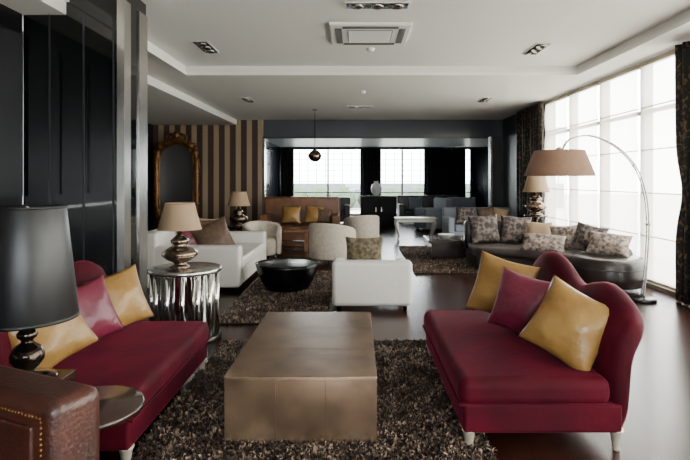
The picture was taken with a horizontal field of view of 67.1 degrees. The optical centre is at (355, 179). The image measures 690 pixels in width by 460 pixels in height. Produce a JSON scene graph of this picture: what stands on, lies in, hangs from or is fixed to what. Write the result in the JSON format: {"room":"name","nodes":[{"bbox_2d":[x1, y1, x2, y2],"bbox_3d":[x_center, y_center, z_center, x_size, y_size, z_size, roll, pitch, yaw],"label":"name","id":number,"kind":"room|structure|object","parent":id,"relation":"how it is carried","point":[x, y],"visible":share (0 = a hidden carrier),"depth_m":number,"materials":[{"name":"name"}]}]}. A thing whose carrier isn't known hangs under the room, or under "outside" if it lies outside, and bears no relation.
{"room":"hotel lounge","nodes":[
{"label":"hotel lounge","id":0,"kind":"room"},
{"bbox_2d":[0,3,21,204],"bbox_3d":[-3.210,-0.025,1.130,0.180,3.050,7.460,0,0,0],"label":"wall","id":1,"kind":"structure","parent":0,"point":[11,19],"depth_m":4.70,"materials":[{"name":"black paint"}]},
{"bbox_2d":[0,25,22,196],"bbox_3d":[-3.110,-0.600,4.580,0.020,1.500,0.520,0,0,0],"label":"trim panel","id":2,"kind":"object","parent":1,"relation":"attached to","point":[11,42],"visible":1,"depth_m":4.68,"materials":[{"name":"black"}]},
{"bbox_2d":[22,31,23,204],"bbox_3d":[-4.410,-0.025,5.460,2.580,3.050,0.080,0,0,0],"label":"wall","id":3,"kind":"structure","parent":0,"point":[22,31],"depth_m":5.42,"materials":[{"name":"black paint"}]},
{"bbox_2d":[0,0,65,25],"bbox_3d":[-3.035,-1.620,1.425,0.630,0.140,8.050,0,0,0],"label":"ceiling","id":4,"kind":"structure","parent":0,"point":[25,7],"depth_m":4.70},
{"bbox_2d":[24,0,147,302],"bbox_3d":[-2.643,-0.095,5.130,0.955,3.190,0.540,0,0,0],"label":"wall","id":5,"kind":"structure","parent":0,"point":[66,31],"depth_m":4.88,"materials":[{"name":"black glass"}]},
{"bbox_2d":[48,14,49,203],"bbox_3d":[-2.874,-0.025,4.874,0.012,3.050,0.012,0,0,0],"label":"seam","id":6,"kind":"object","parent":5,"relation":"attached to","point":[48,14],"visible":0.64,"depth_m":4.87,"materials":[{"name":"black"}]},
{"bbox_2d":[83,14,83,259],"bbox_3d":[-2.554,-0.025,4.874,0.012,3.050,0.012,0,0,0],"label":"seam","id":7,"kind":"object","parent":5,"relation":"attached to","point":[83,14],"visible":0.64,"depth_m":4.87,"materials":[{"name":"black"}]},
{"bbox_2d":[66,0,145,24],"bbox_3d":[-2.450,-1.685,5.140,0.540,0.270,0.520,0,0,0],"label":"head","id":8,"kind":"object","parent":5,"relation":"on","point":[73,7],"visible":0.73,"depth_m":4.88},
{"bbox_2d":[112,14,113,273],"bbox_3d":[-2.274,-0.025,4.874,0.012,3.050,0.012,0,0,0],"label":"seam","id":9,"kind":"object","parent":5,"relation":"attached to","point":[112,14],"visible":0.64,"depth_m":4.87,"materials":[{"name":"black"}]},
{"bbox_2d":[148,124,152,230],"bbox_3d":[-5.775,-0.100,9.730,0.150,3.200,9.740,0,0,0],"label":"wall","id":10,"kind":"structure","parent":0,"point":[150,126],"depth_m":14.42,"materials":[{"name":"black paint"}]},
{"bbox_2d":[153,120,262,230],"bbox_3d":[-4.160,-0.100,14.675,3.080,3.200,0.150,0,0,0],"label":"wall","id":11,"kind":"structure","parent":0,"point":[230,156],"depth_m":14.60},
{"bbox_2d":[152,130,199,225],"bbox_3d":[-4.981,0.060,14.420,1.328,2.880,0.240,0,0,1],"label":"gilt mirror","id":12,"kind":"object","parent":11,"relation":"attached to","point":[176,170],"visible":0.71,"depth_m":14.42,"materials":[{"name":"gold mirror"}]},
{"bbox_2d":[263,139,265,213],"bbox_3d":[-2.590,0.145,14.675,0.060,2.710,0.190,0,0,0],"label":"trim","id":13,"kind":"structure","parent":11,"relation":"attached to","point":[264,140],"depth_m":14.58,"materials":[{"name":"silver metal"}]},
{"bbox_2d":[263,136,487,138],"bbox_3d":[0.550,-1.190,14.560,6.300,0.060,0.040,0,0,0],"label":"trim","id":14,"kind":"structure","parent":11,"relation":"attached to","point":[264,137],"depth_m":14.54,"materials":[{"name":"black"}]},
{"bbox_2d":[490,137,491,206],"bbox_3d":[3.770,0.145,14.490,0.060,2.710,0.020,0,0,0],"label":"pier","id":15,"kind":"object","parent":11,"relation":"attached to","point":[490,137],"visible":0.64,"depth_m":14.48,"materials":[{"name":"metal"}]},
{"bbox_2d":[266,141,279,196],"bbox_3d":[-3.275,0.050,18.375,0.150,2.900,7.250,0,0,0],"label":"wall","id":16,"kind":"structure","parent":0,"point":[272,150],"depth_m":19.93,"materials":[{"name":"black paint"}]},
{"bbox_2d":[266,137,488,146],"bbox_3d":[1.200,-1.450,18.500,9.600,0.100,7.400,0,0,0],"label":"ceiling","id":17,"kind":"structure","parent":0,"point":[279,142],"depth_m":19.41,"materials":[{"name":"grey paint"}]},
{"bbox_2d":[281,148,293,196],"bbox_3d":[-2.881,0.065,21.806,0.562,2.830,0.162,0,0,0],"label":"curtain","id":18,"kind":"object","parent":17,"relation":"hanging from","point":[287,154],"visible":0.73,"depth_m":21.80,"materials":[{"name":"black fabric"}]},
{"bbox_2d":[361,148,380,195],"bbox_3d":[0.619,0.065,21.806,0.861,2.830,0.162,0,0,0],"label":"curtain","id":19,"kind":"object","parent":17,"relation":"hanging from","point":[370,157],"visible":0.7,"depth_m":21.80,"materials":[{"name":"black fabric"}]},
{"bbox_2d":[425,148,465,196],"bbox_3d":[3.744,0.065,21.806,1.711,2.830,0.162,0,0,0],"label":"curtain","id":20,"kind":"object","parent":17,"relation":"hanging from","point":[445,168],"visible":0.76,"depth_m":21.80,"materials":[{"name":"black fabric"}]},
{"bbox_2d":[280,147,483,147],"bbox_3d":[1.000,-1.425,22.100,9.200,0.150,0.200,0,0,0],"label":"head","id":21,"kind":"structure","parent":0,"point":[280,147],"depth_m":22.00},
{"bbox_2d":[294,148,360,196],"bbox_3d":[-1.225,0.075,22.070,2.950,2.850,0.100,0,0,0],"label":"window","id":22,"kind":"structure","parent":21,"relation":"attached to","point":[294,148],"depth_m":22.02,"materials":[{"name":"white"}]},
{"bbox_2d":[381,148,424,194],"bbox_3d":[1.975,0.075,22.070,1.950,2.850,0.100,0,0,0],"label":"window","id":23,"kind":"structure","parent":21,"relation":"attached to","point":[381,148],"depth_m":22.02,"materials":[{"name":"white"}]},
{"bbox_2d":[263,120,501,136],"bbox_3d":[0.750,-1.550,14.690,6.700,0.680,0.220,0,0,0],"label":"bulkhead","id":24,"kind":"object","parent":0,"point":[490,128],"depth_m":14.58,"materials":[{"name":"paint"}]},
{"bbox_2d":[99,215,689,459],"bbox_3d":[0.000,1.550,9.700,12.000,0.100,25.000,0,0,0],"label":"floor","id":25,"kind":"structure","parent":0,"point":[656,426],"depth_m":4.35,"materials":[{"name":"brown wood"}]},
{"bbox_2d":[0,365,98,459],"bbox_3d":[-1.306,1.113,1.643,0.580,0.775,0.720,0,0,24],"label":"armchair","id":26,"kind":"object","parent":25,"relation":"on","point":[43,417],"visible":1,"depth_m":1.75,"materials":[{"name":"brown"}]},
{"bbox_2d":[56,369,76,381],"bbox_3d":[-1.540,1.220,2.440,0.300,0.560,0.300,0,0,0],"label":"end table","id":27,"kind":"object","parent":25,"relation":"on","point":[66,374],"visible":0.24,"depth_m":2.54,"materials":[{"name":"brown wood"}]},
{"bbox_2d":[0,204,79,376],"bbox_3d":[-1.530,0.530,2.420,0.436,0.820,0.436,0,0,0],"label":"table lamp","id":28,"kind":"object","parent":27,"relation":"on","point":[38,288],"visible":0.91,"depth_m":2.30,"materials":[{"name":"grey fabric"}]},
{"bbox_2d":[0,260,210,459],"bbox_3d":[-1.607,1.045,3.360,0.944,0.911,1.428,0,0,0],"label":"chaise lounge","id":29,"kind":"object","parent":25,"relation":"on","point":[156,359],"visible":0.34,"depth_m":3.19,"materials":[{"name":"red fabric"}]},
{"bbox_2d":[8,315,99,367],"bbox_3d":[-1.782,0.870,3.001,0.250,0.498,0.516,0,0,24],"label":"cushion","id":30,"kind":"object","parent":29,"relation":"on","point":[60,341],"visible":0.42,"depth_m":2.97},
{"bbox_2d":[72,274,124,354],"bbox_3d":[-1.760,0.875,3.400,0.187,0.462,0.483,0,0,30],"label":"cushion","id":31,"kind":"object","parent":29,"relation":"on","point":[97,310],"visible":0.52,"depth_m":3.42,"materials":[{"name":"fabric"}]},
{"bbox_2d":[80,264,153,325],"bbox_3d":[-1.722,0.870,3.761,0.215,0.474,0.468,0,0,30],"label":"cushion","id":32,"kind":"object","parent":29,"relation":"on","point":[126,294],"visible":0.7,"depth_m":3.76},
{"bbox_2d":[52,321,208,404],"bbox_3d":[-1.511,1.170,3.360,0.743,0.160,1.420,0,0,0],"label":"seat cushion","id":33,"kind":"object","parent":29,"relation":"on","point":[144,356],"depth_m":3.27,"materials":[{"name":"red fabric"}]},
{"bbox_2d":[147,262,221,343],"bbox_3d":[-1.620,1.163,4.930,0.670,0.675,0.670,0,0,0],"label":"table","id":34,"kind":"object","parent":25,"relation":"on","point":[192,293],"visible":0.66,"depth_m":4.73,"materials":[{"name":"silver"}]},
{"bbox_2d":[157,202,201,268],"bbox_3d":[-1.660,0.520,4.900,0.402,0.610,0.402,0,0,0],"label":"table lamp","id":35,"kind":"object","parent":34,"relation":"on","point":[176,216],"visible":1,"depth_m":4.79,"materials":[{"name":"beige fabric"}]},
{"bbox_2d":[148,229,265,291],"bbox_3d":[-2.215,1.100,7.950,1.360,0.800,2.100,0,0,0],"label":"leather sofa","id":36,"kind":"object","parent":25,"relation":"on","point":[237,261],"visible":0.45,"depth_m":6.92,"materials":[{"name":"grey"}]},
{"bbox_2d":[177,231,196,244],"bbox_3d":[-2.499,0.880,7.749,0.196,0.424,0.433,0,0,37],"label":"cushion","id":37,"kind":"object","parent":36,"relation":"on","point":[187,234],"visible":0.29,"depth_m":7.68,"materials":[{"name":"fabric"}]},
{"bbox_2d":[190,216,235,244],"bbox_3d":[-2.000,0.820,7.301,0.639,0.609,0.226,0,0,-28],"label":"cushion","id":38,"kind":"object","parent":36,"relation":"on","point":[216,232],"visible":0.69,"depth_m":7.26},
{"bbox_2d":[242,250,254,267],"bbox_3d":[-2.090,1.135,7.525,1.110,0.150,0.842,0,0,0],"label":"seat cushion","id":39,"kind":"object","parent":36,"relation":"on","point":[248,256],"depth_m":7.50,"materials":[{"name":"grey leather"}]},
{"bbox_2d":[235,243,264,257],"bbox_3d":[-2.090,1.135,8.375,1.110,0.150,0.842,0,0,0],"label":"seat cushion","id":40,"kind":"object","parent":36,"relation":"on","point":[259,248],"depth_m":8.42,"materials":[{"name":"fabric"}]},
{"bbox_2d":[227,225,241,230],"bbox_3d":[-2.300,1.200,10.200,0.540,0.600,0.540,0,0,0],"label":"pedestal table","id":41,"kind":"object","parent":25,"relation":"on","point":[238,228],"visible":0.27,"depth_m":10.06,"materials":[{"name":"brown wood"}]},
{"bbox_2d":[227,192,249,225],"bbox_3d":[-2.300,0.565,10.200,0.441,0.671,0.441,0,0,0],"label":"table lamp","id":42,"kind":"object","parent":41,"relation":"on","point":[238,199],"visible":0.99,"depth_m":10.07,"materials":[{"name":"beige fabric"}]},
{"bbox_2d":[242,221,281,257],"bbox_3d":[-1.772,1.140,9.739,0.720,0.720,0.630,0,0,-30],"label":"barrel armchair","id":43,"kind":"object","parent":25,"relation":"on","point":[273,230],"visible":0.6,"depth_m":9.71,"materials":[{"name":"beige fabric"}]},
{"bbox_2d":[220,270,331,323],"bbox_3d":[-0.888,1.474,6.898,1.196,0.049,3.053,0,0,0],"label":"shag rug","id":44,"kind":"object","parent":25,"relation":"on","point":[251,307],"visible":0.56,"depth_m":6.24,"materials":[{"name":"black carpet"}]},
{"bbox_2d":[255,257,318,293],"bbox_3d":[-0.930,1.306,7.050,0.860,0.388,0.860,0,0,0],"label":"table","id":45,"kind":"object","parent":44,"relation":"on","point":[289,274],"visible":0.94,"depth_m":6.76,"materials":[{"name":"black"}]},
{"bbox_2d":[281,227,308,251],"bbox_3d":[-1.500,1.270,11.200,1.000,0.460,0.640,0,0,0],"label":"coffee table","id":46,"kind":"object","parent":25,"relation":"on","point":[305,230],"visible":0.38,"depth_m":10.92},
{"bbox_2d":[259,197,339,240],"bbox_3d":[-1.350,0.960,12.695,1.900,1.080,0.960,0,0,0],"label":"leather sofa","id":47,"kind":"object","parent":25,"relation":"on","point":[273,212],"visible":0.41,"depth_m":12.97,"materials":[{"name":"brown leather"}]},
{"bbox_2d":[275,222,300,226],"bbox_3d":[-1.735,1.125,12.595,0.762,0.150,0.760,0,0,0],"label":"seat cushion","id":48,"kind":"object","parent":47,"relation":"on","point":[281,224],"depth_m":12.27,"materials":[{"name":"brown leather"}]},
{"bbox_2d":[281,206,300,222],"bbox_3d":[-1.550,0.830,12.448,0.467,0.406,0.189,0,0,5],"label":"cushion","id":49,"kind":"object","parent":47,"relation":"on","point":[290,214],"visible":1,"depth_m":12.39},
{"bbox_2d":[305,205,323,222],"bbox_3d":[-1.000,0.830,12.447,0.442,0.440,0.191,0,0,6],"label":"cushion","id":50,"kind":"object","parent":47,"relation":"on","point":[312,212],"visible":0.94,"depth_m":12.39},
{"bbox_2d":[317,208,331,223],"bbox_3d":[-0.750,0.860,12.419,0.384,0.377,0.164,0,0,-7],"label":"cushion","id":51,"kind":"object","parent":47,"relation":"on","point":[324,215],"visible":0.97,"depth_m":12.37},
{"bbox_2d":[131,338,498,459],"bbox_3d":[-0.233,1.472,3.375,2.005,0.054,2.813,0,0,0],"label":"shag rug","id":52,"kind":"object","parent":25,"relation":"on","point":[417,418],"visible":0.46,"depth_m":3.09,"materials":[{"name":"black carpet"}]},
{"bbox_2d":[95,385,144,430],"bbox_3d":[-1.150,1.235,2.240,0.448,0.530,0.448,0,0,0],"label":"round side table","id":53,"kind":"object","parent":52,"relation":"on","point":[117,404],"visible":0.39,"depth_m":2.25,"materials":[{"name":"silver metal"}]},
{"bbox_2d":[224,312,376,443],"bbox_3d":[-0.310,1.299,3.620,0.860,0.402,1.432,0,0,0],"label":"coffee table","id":54,"kind":"object","parent":52,"relation":"on","point":[300,377],"visible":0.96,"depth_m":2.91,"materials":[{"name":"brown"}]},
{"bbox_2d":[422,251,643,451],"bbox_3d":[1.095,1.031,3.620,1.067,0.937,1.568,0,0,0],"label":"chaise lounge","id":55,"kind":"object","parent":52,"relation":"on","point":[495,380],"visible":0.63,"depth_m":2.88,"materials":[{"name":"red fabric"}]},
{"bbox_2d":[465,250,540,312],"bbox_3d":[1.150,0.850,4.101,0.570,0.552,0.195,0,0,31],"label":"cushion","id":56,"kind":"object","parent":55,"relation":"on","point":[483,295],"visible":0.58,"depth_m":4.10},
{"bbox_2d":[424,310,608,402],"bbox_3d":[0.987,1.170,3.620,0.841,0.160,1.560,0,0,0],"label":"seat cushion","id":57,"kind":"object","parent":55,"relation":"on","point":[481,361],"depth_m":3.04,"materials":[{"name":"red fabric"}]},
{"bbox_2d":[487,266,550,333],"bbox_3d":[1.129,0.850,3.579,0.195,0.456,0.458,0,0,-33],"label":"cushion","id":58,"kind":"object","parent":55,"relation":"on","point":[519,296],"visible":0.78,"depth_m":3.53,"materials":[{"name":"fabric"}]},
{"bbox_2d":[518,275,608,370],"bbox_3d":[1.282,0.870,3.122,0.593,0.551,0.251,0,0,35],"label":"cushion","id":59,"kind":"object","parent":55,"relation":"on","point":[568,324],"visible":0.94,"depth_m":3.05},
{"bbox_2d":[309,223,355,260],"bbox_3d":[-0.443,1.120,9.261,0.840,0.760,0.750,0,0,30],"label":"barrel armchair","id":60,"kind":"object","parent":25,"relation":"on","point":[327,241],"visible":0.8,"depth_m":8.92,"materials":[{"name":"beige fabric"}]},
{"bbox_2d":[340,197,349,221],"bbox_3d":[-1.400,1.050,17.995,2.400,0.900,0.960,0,0,0],"label":"sofa","id":61,"kind":"object","parent":25,"relation":"on","point":[344,201],"visible":0.23,"depth_m":17.54,"materials":[{"name":"leather"}]},
{"bbox_2d":[343,215,378,237],"bbox_3d":[0.135,1.130,11.558,0.800,0.740,0.710,0,0,-20],"label":"barrel armchair","id":62,"kind":"object","parent":25,"relation":"on","point":[366,226],"visible":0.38,"depth_m":11.24,"materials":[{"name":"beige fabric"}]},
{"bbox_2d":[332,258,411,310],"bbox_3d":[0.185,1.212,6.325,0.920,0.575,0.830,0,0,0],"label":"armchair","id":63,"kind":"object","parent":25,"relation":"on","point":[354,282],"visible":1,"depth_m":5.91,"materials":[{"name":"grey leather"}]},
{"bbox_2d":[345,237,382,259],"bbox_3d":[0.100,0.900,6.331,0.460,0.430,0.166,0,0,0],"label":"patterned cushion","id":64,"kind":"object","parent":63,"relation":"on","point":[357,248],"visible":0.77,"depth_m":6.27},
{"bbox_2d":[360,196,397,224],"bbox_3d":[0.750,1.015,17.395,1.240,0.970,0.490,0,0,0],"label":"base cabinet","id":65,"kind":"object","parent":25,"relation":"on","point":[385,207],"visible":0.74,"depth_m":17.17,"materials":[{"name":"black"}]},
{"bbox_2d":[371,181,381,195],"bbox_3d":[0.680,0.285,17.400,0.380,0.490,0.380,0,0,0],"label":"vase","id":66,"kind":"object","parent":65,"relation":"on","point":[376,188],"visible":1,"depth_m":17.28,"materials":[{"name":"white ceramic"}]},
{"bbox_2d":[394,217,436,238],"bbox_3d":[1.500,1.222,13.200,1.040,0.544,0.440,0,0,0],"label":"console table","id":67,"kind":"object","parent":25,"relation":"on","point":[398,219],"visible":0.87,"depth_m":13.02,"materials":[{"name":"wood"}]},
{"bbox_2d":[397,195,457,222],"bbox_3d":[2.600,1.025,18.595,2.200,0.950,0.960,0,0,0],"label":"sofa","id":68,"kind":"object","parent":25,"relation":"on","point":[403,210],"visible":0.19,"depth_m":18.88,"materials":[{"name":"leather"}]},
{"bbox_2d":[409,197,421,209],"bbox_3d":[2.100,0.820,18.299,0.484,0.444,0.195,0,0,-2],"label":"cushion","id":69,"kind":"object","parent":68,"relation":"on","point":[414,202],"visible":0.92,"depth_m":18.24,"materials":[{"name":"grey fabric"}]},
{"bbox_2d":[414,198,451,231],"bbox_3d":[2.295,1.025,15.599,0.860,0.950,0.950,0,0,-15],"label":"armchair","id":70,"kind":"object","parent":25,"relation":"on","point":[439,203],"visible":0.64,"depth_m":15.22,"materials":[{"name":"grey fabric"}]},
{"bbox_2d":[399,245,477,273],"bbox_3d":[1.700,1.474,9.950,1.557,0.049,3.357,0,0,0],"label":"shag rug","id":71,"kind":"object","parent":25,"relation":"on","point":[422,263],"visible":0.45,"depth_m":9.11,"materials":[{"name":"black carpet"}]},
{"bbox_2d":[423,236,465,259],"bbox_3d":[1.750,1.300,9.900,0.840,0.400,0.800,0,0,0],"label":"coffee table","id":72,"kind":"object","parent":71,"relation":"on","point":[437,247],"visible":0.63,"depth_m":9.56,"materials":[{"name":"brown wood"}]},
{"bbox_2d":[446,197,475,206],"bbox_3d":[3.197,1.025,16.396,0.950,0.950,0.860,0,0,30],"label":"armchair","id":73,"kind":"object","parent":25,"relation":"on","point":[456,201],"visible":0.1,"depth_m":16.53,"materials":[{"name":"grey fabric"}]},
{"bbox_2d":[442,207,513,235],"bbox_3d":[3.000,1.090,12.595,1.700,0.820,0.910,0,0,0],"label":"fabric sofa","id":74,"kind":"object","parent":25,"relation":"on","point":[449,214],"visible":0.29,"depth_m":12.67,"materials":[{"name":"grey"}]},
{"bbox_2d":[456,206,473,222],"bbox_3d":[2.600,0.850,12.396,0.464,0.434,0.205,0,0,5],"label":"floral cushion","id":75,"kind":"object","parent":74,"relation":"on","point":[462,213],"visible":0.79,"depth_m":12.35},
{"bbox_2d":[476,207,493,215],"bbox_3d":[3.100,0.850,12.401,0.440,0.433,0.207,0,0,-6],"label":"cushion","id":76,"kind":"object","parent":74,"relation":"on","point":[480,211],"visible":0.49,"depth_m":12.37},
{"bbox_2d":[494,208,509,219],"bbox_3d":[3.449,0.860,12.376,0.413,0.408,0.193,0,0,17],"label":"cushion","id":77,"kind":"object","parent":74,"relation":"on","point":[499,212],"visible":0.59,"depth_m":12.35,"materials":[{"name":"brown fabric"}]},
{"bbox_2d":[524,214,548,221],"bbox_3d":[3.500,1.090,10.100,0.460,0.820,0.460,0,0,0],"label":"pedestal table","id":78,"kind":"object","parent":25,"relation":"on","point":[536,217],"visible":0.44,"depth_m":9.96,"materials":[{"name":"silver metal"}]},
{"bbox_2d":[523,176,549,214],"bbox_3d":[3.500,0.299,10.100,0.500,0.762,0.500,0,0,0],"label":"table lamp","id":79,"kind":"object","parent":78,"relation":"on","point":[535,184],"visible":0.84,"depth_m":9.96,"materials":[{"name":"beige fabric"}]},
{"bbox_2d":[463,220,646,289],"bbox_3d":[3.059,1.100,8.218,1.555,0.800,3.094,0,0,-38],"label":"leather sectional","id":80,"kind":"object","parent":25,"relation":"on","point":[626,273],"visible":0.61,"depth_m":7.10,"materials":[{"name":"black"}]},
{"bbox_2d":[467,214,499,243],"bbox_3d":[2.200,0.840,8.923,0.536,0.509,0.229,0,0,-6],"label":"floral cushion","id":81,"kind":"object","parent":80,"relation":"on","point":[483,228],"visible":1,"depth_m":8.85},
{"bbox_2d":[500,215,531,242],"bbox_3d":[2.719,0.845,8.847,0.534,0.484,0.234,0,0,16],"label":"floral cushion","id":82,"kind":"object","parent":80,"relation":"on","point":[512,228],"visible":0.84,"depth_m":8.80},
{"bbox_2d":[468,242,584,262],"bbox_3d":[2.922,1.145,8.257,2.522,0.130,1.176,0,0,43],"label":"seat cushion","id":83,"kind":"object","parent":80,"relation":"on","point":[504,250],"depth_m":8.16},
{"bbox_2d":[526,222,551,234],"bbox_3d":[3.000,0.880,8.551,0.423,0.371,0.206,0,0,26],"label":"cushion","id":84,"kind":"object","parent":80,"relation":"on","point":[540,228],"visible":0.48,"depth_m":8.52,"materials":[{"name":"brown fabric"}]},
{"bbox_2d":[520,233,566,251],"bbox_3d":[2.880,0.969,8.001,0.670,0.278,0.279,0,0,23],"label":"cushion","id":85,"kind":"object","parent":80,"relation":"on","point":[531,241],"visible":0.94,"depth_m":7.92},
{"bbox_2d":[550,225,576,248],"bbox_3d":[3.301,0.900,8.151,0.542,0.440,0.238,0,0,31],"label":"cushion","id":86,"kind":"object","parent":80,"relation":"on","point":[569,231],"visible":0.47,"depth_m":8.11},
{"bbox_2d":[568,221,608,250],"bbox_3d":[3.450,0.870,7.720,0.225,0.488,0.524,0,0,-44],"label":"floral cushion","id":87,"kind":"object","parent":80,"relation":"on","point":[581,239],"visible":0.63,"depth_m":7.71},
{"bbox_2d":[585,231,632,256],"bbox_3d":[3.551,0.900,7.302,0.584,0.334,0.271,0,0,33],"label":"cushion","id":88,"kind":"object","parent":80,"relation":"on","point":[611,244],"visible":1,"depth_m":7.22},
{"bbox_2d":[524,135,656,303],"bbox_3d":[2.913,0.469,6.450,1.605,2.061,0.820,0,0,0],"label":"arc floor lamp","id":89,"kind":"object","parent":25,"relation":"on","point":[559,161],"visible":0.98,"depth_m":6.23,"materials":[{"name":"silver"}]},
{"bbox_2d":[141,0,689,65],"bbox_3d":[-0.800,-1.880,5.900,10.400,0.120,17.400,0,0,0],"label":"ceiling","id":90,"kind":"structure","parent":0,"point":[244,32],"depth_m":6.21,"materials":[{"name":"white paint"}]},
{"bbox_2d":[64,0,186,74],"bbox_3d":[-2.705,-1.692,2.835,0.030,0.045,10.870,0,0,0],"label":"trim","id":91,"kind":"structure","parent":90,"relation":"attached to","point":[150,51],"depth_m":7.34,"materials":[{"name":"white paint"}]},
{"bbox_2d":[22,26,236,124],"bbox_3d":[-4.525,-1.620,6.000,2.350,0.140,17.200,0,0,0],"label":"ceiling soffit","id":92,"kind":"structure","parent":90,"relation":"attached to","point":[167,105],"depth_m":11.60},
{"bbox_2d":[148,41,258,119],"bbox_3d":[-4.210,-1.755,6.000,2.980,0.130,17.200,0,0,0],"label":"ceiling soffit","id":93,"kind":"structure","parent":90,"relation":"attached to","point":[158,69],"depth_m":9.30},
{"bbox_2d":[191,41,219,52],"bbox_3d":[-2.050,-1.805,7.100,0.220,0.030,0.620,0,0,0],"label":"recessed light","id":94,"kind":"object","parent":90,"relation":"in","point":[205,46],"visible":1,"depth_m":7.04,"materials":[{"name":"white"}]},
{"bbox_2d":[308,109,321,161],"bbox_3d":[-0.980,-1.060,12.400,0.320,1.260,0.320,0,0,0],"label":"pendant lamp","id":95,"kind":"object","parent":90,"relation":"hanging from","point":[314,155],"visible":1,"depth_m":12.30,"materials":[{"name":"black"}]},
{"bbox_2d":[329,22,411,44],"bbox_3d":[0.170,-1.795,6.450,0.960,0.050,0.920,0,0,0],"label":"air conditioner","id":96,"kind":"object","parent":90,"relation":"attached to","point":[342,33],"depth_m":6.30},
{"bbox_2d":[344,2,410,9],"bbox_3d":[0.220,-1.805,5.400,0.680,0.030,0.200,0,0,0],"label":"recessed light","id":97,"kind":"object","parent":90,"relation":"in","point":[348,5],"visible":1,"depth_m":5.37,"materials":[{"name":"white"}]},
{"bbox_2d":[186,66,577,119],"bbox_3d":[0.415,-1.755,11.450,6.270,0.130,6.300,0,0,0],"label":"ceiling soffit","id":98,"kind":"structure","parent":90,"relation":"attached to","point":[277,97],"depth_m":9.82,"materials":[{"name":"paint"}]},
{"bbox_2d":[187,72,576,74],"bbox_3d":[0.415,-1.692,8.285,6.270,0.045,0.030,0,0,0],"label":"trim","id":99,"kind":"structure","parent":90,"relation":"attached to","point":[188,73],"depth_m":8.27,"materials":[{"name":"white paint"}]},
{"bbox_2d":[516,102,543,222],"bbox_3d":[3.954,-0.085,11.845,0.162,3.130,1.711,0,0,0],"label":"curtain","id":100,"kind":"object","parent":90,"relation":"hanging from","point":[530,120],"visible":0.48,"depth_m":11.95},
{"bbox_2d":[522,43,552,54],"bbox_3d":[2.500,-1.805,7.200,0.220,0.030,0.620,0,0,0],"label":"recessed light","id":101,"kind":"object","parent":90,"relation":"in","point":[536,48],"visible":1,"depth_m":7.13,"materials":[{"name":"white"}]},
{"bbox_2d":[483,9,689,119],"bbox_3d":[3.825,-1.755,6.000,0.550,0.130,17.200,0,0,0],"label":"ceiling soffit","id":102,"kind":"structure","parent":90,"relation":"attached to","point":[667,42],"depth_m":7.46,"materials":[{"name":"paint"}]},
{"bbox_2d":[577,18,689,74],"bbox_3d":[3.535,-1.692,2.835,0.030,0.045,10.870,0,0,0],"label":"trim","id":103,"kind":"structure","parent":90,"relation":"attached to","point":[686,21],"depth_m":6.46,"materials":[{"name":"white paint"}]},
{"bbox_2d":[675,41,689,304],"bbox_3d":[3.964,-0.085,6.099,0.137,3.130,0.721,0,0,0],"label":"curtain","id":104,"kind":"object","parent":90,"relation":"hanging from","point":[682,51],"visible":1,"depth_m":6.23,"materials":[{"name":"fabric"}]},
{"bbox_2d":[472,148,483,206],"bbox_3d":[5.250,0.075,22.100,0.700,2.850,0.200,0,0,0],"label":"wall","id":105,"kind":"structure","parent":0,"point":[477,153],"depth_m":22.00,"materials":[{"name":"black paint"}]},
{"bbox_2d":[484,146,487,206],"bbox_3d":[5.475,0.050,18.300,0.150,2.900,7.400,0,0,0],"label":"wall","id":106,"kind":"structure","parent":0,"point":[485,147],"depth_m":21.52,"materials":[{"name":"blue paint"}]},
{"bbox_2d":[488,137,502,206],"bbox_3d":[3.940,0.145,14.675,0.320,2.710,0.350,0,0,0],"label":"wall pier","id":107,"kind":"object","parent":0,"point":[497,142],"depth_m":14.50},
{"bbox_2d":[502,104,544,222],"bbox_3d":[4.200,-0.150,12.900,0.200,3.300,3.400,0,0,0],"label":"wall","id":108,"kind":"structure","parent":0,"point":[509,125],"depth_m":13.80,"materials":[{"name":"black"}]},
{"bbox_2d":[544,94,568,225],"bbox_3d":[4.070,-0.137,10.575,0.060,3.046,1.190,0,0,0],"label":"roman shade","id":109,"kind":"object","parent":108,"relation":"attached to","point":[555,118],"visible":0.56,"depth_m":10.51,"materials":[{"name":"fabric"}]},
{"bbox_2d":[568,81,599,226],"bbox_3d":[4.070,-0.137,9.325,0.060,3.046,1.190,0,0,0],"label":"roman shade","id":110,"kind":"object","parent":108,"relation":"attached to","point":[582,106],"visible":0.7,"depth_m":9.23,"materials":[{"name":"fabric"}]},
{"bbox_2d":[598,65,640,255],"bbox_3d":[4.070,-0.137,8.075,0.060,3.046,1.190,0,0,0],"label":"roman shade","id":111,"kind":"object","parent":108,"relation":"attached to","point":[618,104],"visible":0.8,"depth_m":7.99,"materials":[{"name":"fabric"}]},
{"bbox_2d":[639,49,681,288],"bbox_3d":[4.070,-0.137,6.825,0.060,3.046,1.190,0,0,0],"label":"roman shade","id":112,"kind":"object","parent":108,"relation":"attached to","point":[659,170],"visible":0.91,"depth_m":6.94,"materials":[{"name":"fabric"}]},
{"bbox_2d":[646,281,675,296],"bbox_3d":[4.200,1.470,4.700,0.200,0.060,15.000,0,0,0],"label":"sill","id":113,"kind":"structure","parent":108,"relation":"attached to","point":[665,290],"depth_m":6.98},
{"label":"outside","id":114,"kind":"structure","parent":0,"visible":0},
{"bbox_2d":[350,194,639,250],"bbox_3d":[5.000,1.760,20.000,70.000,0.280,80.000,0,0,0],"label":"ground","id":115,"kind":"structure","parent":114,"point":[352,210],"depth_m":25.92,"materials":[{"name":"stone"}]},
{"bbox_2d":[294,183,469,207],"bbox_3d":[2.000,0.910,30.150,20.000,1.420,0.300,0,0,0],"label":"wall","id":116,"kind":"structure","parent":115,"relation":"on","point":[307,187],"depth_m":30.00,"materials":[{"name":"grey"}]},
{"bbox_2d":[294,187,469,207],"bbox_3d":[1.377,0.995,28.449,18.294,1.250,1.851,0,0,0],"label":"hedge","id":117,"kind":"object","parent":115,"relation":"on","point":[296,189],"visible":0.2,"depth_m":27.96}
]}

